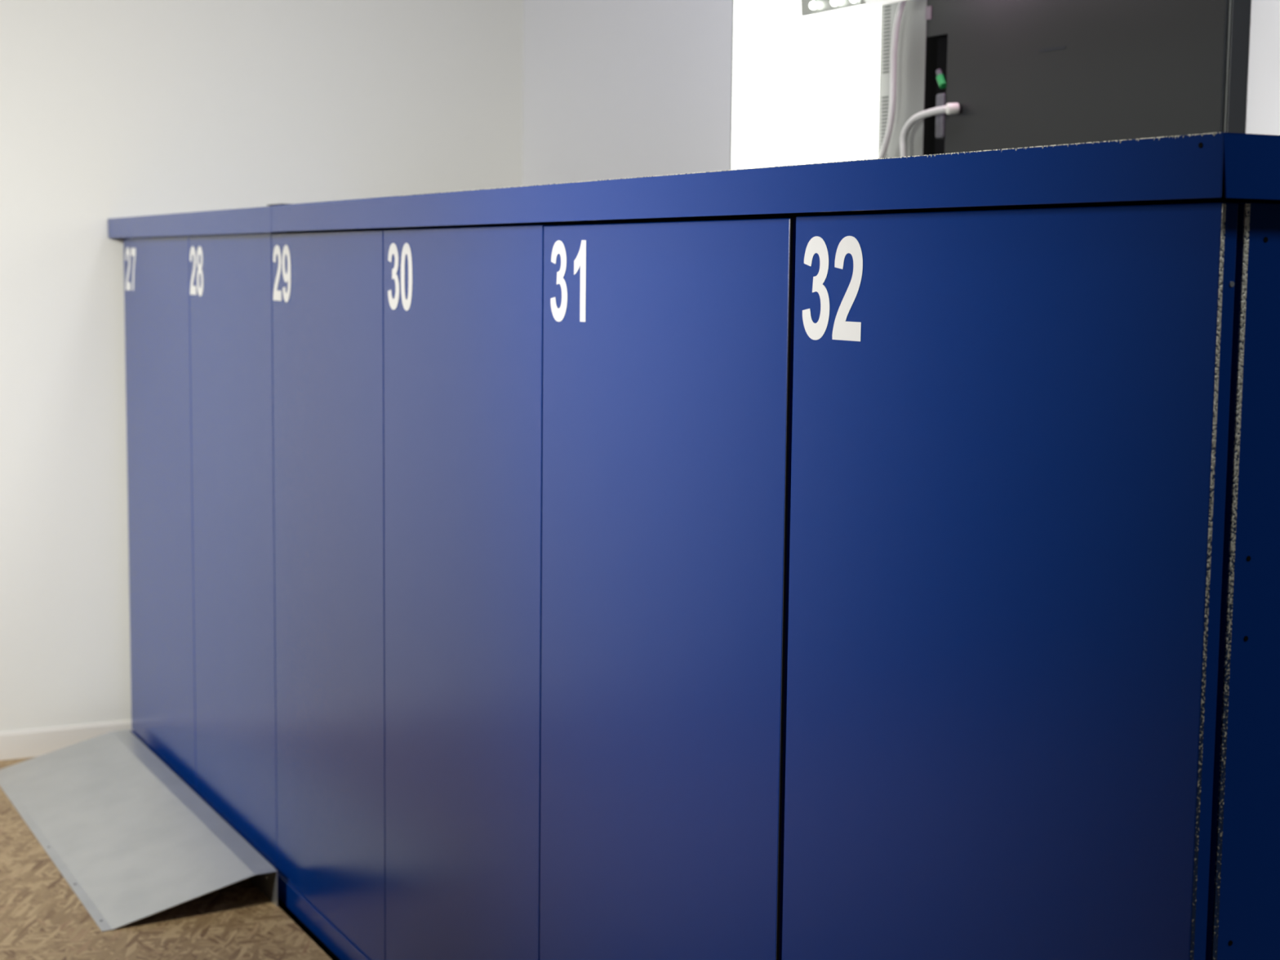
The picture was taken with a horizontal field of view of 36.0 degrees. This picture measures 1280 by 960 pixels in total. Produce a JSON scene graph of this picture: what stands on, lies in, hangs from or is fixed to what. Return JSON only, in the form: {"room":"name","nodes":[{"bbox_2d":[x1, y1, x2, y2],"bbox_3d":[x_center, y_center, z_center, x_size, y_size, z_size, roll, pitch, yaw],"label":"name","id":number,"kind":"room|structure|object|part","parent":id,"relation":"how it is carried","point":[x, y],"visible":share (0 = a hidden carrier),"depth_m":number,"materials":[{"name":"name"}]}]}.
{"room":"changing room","nodes":[
{"label":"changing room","id":0,"kind":"room"},
{"bbox_2d":[0,756,332,959],"bbox_3d":[-1.094,1.155,1.256,5.300,0.100,7.056,-3,7,-27],"label":"floor","id":1,"kind":"structure","parent":0,"point":[42,917],"depth_m":3.72,"materials":[{"name":"brown"}]},
{"bbox_2d":[0,729,277,931],"bbox_3d":[-1.146,0.736,4.316,0.337,0.072,1.288,-3,7,-27],"label":"ramp","id":2,"kind":"object","parent":1,"relation":"on","point":[132,841],"visible":1,"depth_m":4.19,"materials":[{"name":"silver metal"}]},
{"bbox_2d":[123,235,198,791],"bbox_3d":[-0.873,0.067,4.826,0.624,1.397,0.647,-3,7,-27],"label":"locker","id":3,"kind":"object","parent":1,"relation":"on","point":[157,301],"visible":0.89,"depth_m":4.65,"materials":[{"name":"blue metal"}]},
{"bbox_2d":[107,206,286,238],"bbox_3d":[-0.715,-0.570,4.442,0.660,0.048,1.412,-3,7,-27],"label":"countertop","id":4,"kind":"structure","parent":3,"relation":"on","point":[252,220],"depth_m":4.15,"materials":[{"name":"blue metal"}]},
{"bbox_2d":[188,232,288,915],"bbox_3d":[-0.582,0.132,4.261,0.624,1.397,0.629,-3,7,-27],"label":"locker","id":5,"kind":"object","parent":1,"relation":"on","point":[231,298],"visible":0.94,"depth_m":4.09,"materials":[{"name":"blue metal"}]},
{"bbox_2d":[271,227,395,959],"bbox_3d":[-0.296,0.196,3.704,0.624,1.397,0.631,-3,7,-27],"label":"locker","id":6,"kind":"object","parent":1,"relation":"on","point":[327,286],"visible":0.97,"depth_m":3.53,"materials":[{"name":"blue metal"}]},
{"bbox_2d":[383,221,557,959],"bbox_3d":[-0.008,0.260,3.143,0.624,1.397,0.636,-3,7,-27],"label":"locker","id":7,"kind":"object","parent":1,"relation":"on","point":[464,304],"visible":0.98,"depth_m":2.96,"materials":[{"name":"blue metal"}]},
{"bbox_2d":[539,212,813,959],"bbox_3d":[0.284,0.324,2.576,0.624,1.397,0.647,-3,7,-27],"label":"locker","id":8,"kind":"object","parent":1,"relation":"on","point":[668,343],"visible":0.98,"depth_m":2.38,"materials":[{"name":"blue metal"}]},
{"bbox_2d":[266,132,1279,231],"bbox_3d":[0.161,-0.378,2.737,0.661,0.051,2.505,-3,7,-27],"label":"countertop","id":9,"kind":"structure","parent":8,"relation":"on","point":[1184,166],"depth_m":1.88,"materials":[{"name":"blue metal"}]},
{"bbox_2d":[782,155,1279,959],"bbox_3d":[0.574,0.389,2.011,0.624,1.397,0.630,-3,7,-27],"label":"locker","id":10,"kind":"object","parent":1,"relation":"on","point":[1033,713],"visible":1,"depth_m":1.75,"materials":[{"name":"blue metal"}]},
{"bbox_3d":[0.727,0.442,1.746,0.596,1.348,0.010,-3,7,-27],"label":"panel","id":11,"kind":"part","parent":10,"relation":"part of","materials":[{"name":"blue metal"}]},
{"bbox_2d":[0,0,524,732],"bbox_3d":[-1.723,-0.593,4.788,3.320,2.800,0.120,-3,7,-27],"label":"wall","id":12,"kind":"structure","parent":0,"point":[109,108],"depth_m":4.97,"materials":[{"name":"white paint"}]},
{"bbox_2d":[0,720,133,759],"bbox_3d":[-1.758,0.673,4.843,3.188,0.070,0.008,-3,7,-27],"label":"baseboard","id":13,"kind":"structure","parent":12,"relation":"attached to","point":[22,744],"depth_m":4.97,"materials":[{"name":"white"}]},
{"bbox_2d":[522,0,1279,186],"bbox_3d":[0.731,-0.428,3.511,0.120,2.800,4.406,-3,7,-27],"label":"wall","id":14,"kind":"structure","parent":0,"point":[613,89],"depth_m":4.78,"materials":[{"name":"white paint"}]},
{"bbox_2d":[730,0,880,169],"bbox_3d":[0.347,-0.810,3.982,0.107,0.860,0.469,-3,7,-27],"label":"window","id":15,"kind":"structure","parent":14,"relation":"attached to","point":[805,90],"depth_m":3.92,"materials":[{"name":"white glass"}]},
{"bbox_3d":[0.236,-0.833,4.183,0.092,0.850,0.004,-3,7,-27],"label":"edge trim","id":16,"kind":"part","parent":15,"relation":"part of","materials":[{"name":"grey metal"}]},
{"bbox_2d":[800,0,905,16],"bbox_3d":[0.546,-0.883,3.386,0.056,0.071,0.985,-3,7,-27],"label":"rail","id":17,"kind":"object","parent":15,"relation":"attached to","point":[808,7],"visible":1,"depth_m":3.72,"materials":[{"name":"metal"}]},
{"bbox_3d":[0.331,-0.907,3.762,0.015,0.015,0.015,-3,7,-27],"label":"bulb","id":18,"kind":"part","parent":17,"relation":"part of","materials":[{"name":"white"}]},
{"bbox_2d":[800,0,866,16],"bbox_3d":[0.376,-0.923,3.732,0.045,0.069,0.210,-3,7,-27],"label":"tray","id":19,"kind":"object","parent":17,"relation":"on","point":[808,7],"depth_m":3.74,"materials":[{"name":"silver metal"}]},
{"bbox_3d":[0.365,-0.897,3.696,0.015,0.015,0.015,-3,7,-27],"label":"bulb","id":20,"kind":"part","parent":17,"relation":"part of","materials":[{"name":"white"}]},
{"bbox_2d":[877,0,1250,158],"bbox_3d":[0.689,-0.740,3.373,0.057,0.850,0.922,-3,7,-27],"label":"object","id":21,"kind":"object","parent":14,"relation":"attached to","point":[1020,73],"visible":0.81,"depth_m":3.30,"materials":[{"name":"black"}]},
{"bbox_2d":[878,0,906,158],"bbox_3d":[0.479,-0.748,3.695,0.014,0.474,0.156,-3,7,-27],"label":"power cable","id":22,"kind":"object","parent":21,"relation":"hanging from","point":[901,5],"visible":0.84,"depth_m":3.70,"materials":[{"name":"grey plastic"}]},
{"bbox_2d":[899,102,959,156],"bbox_3d":[0.531,-0.594,3.615,0.028,0.185,0.160,-3,7,-27],"label":"cable","id":23,"kind":"object","parent":21,"relation":"attached to","point":[950,108],"visible":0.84,"depth_m":3.61,"materials":[{"name":"grey plastic"}]},
{"bbox_2d":[935,93,946,138],"bbox_3d":[0.561,-0.667,3.609,0.032,0.081,0.024,-3,7,-27],"label":"socket","id":24,"kind":"object","parent":21,"relation":"attached to","point":[940,119],"depth_m":3.60,"materials":[{"name":"grey plastic"}]},
{"bbox_3d":[0.886,-0.688,2.965,0.006,0.840,0.005,-3,7,-27],"label":"hinge rod","id":25,"kind":"part","parent":21,"relation":"part of","materials":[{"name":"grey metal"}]}
]}

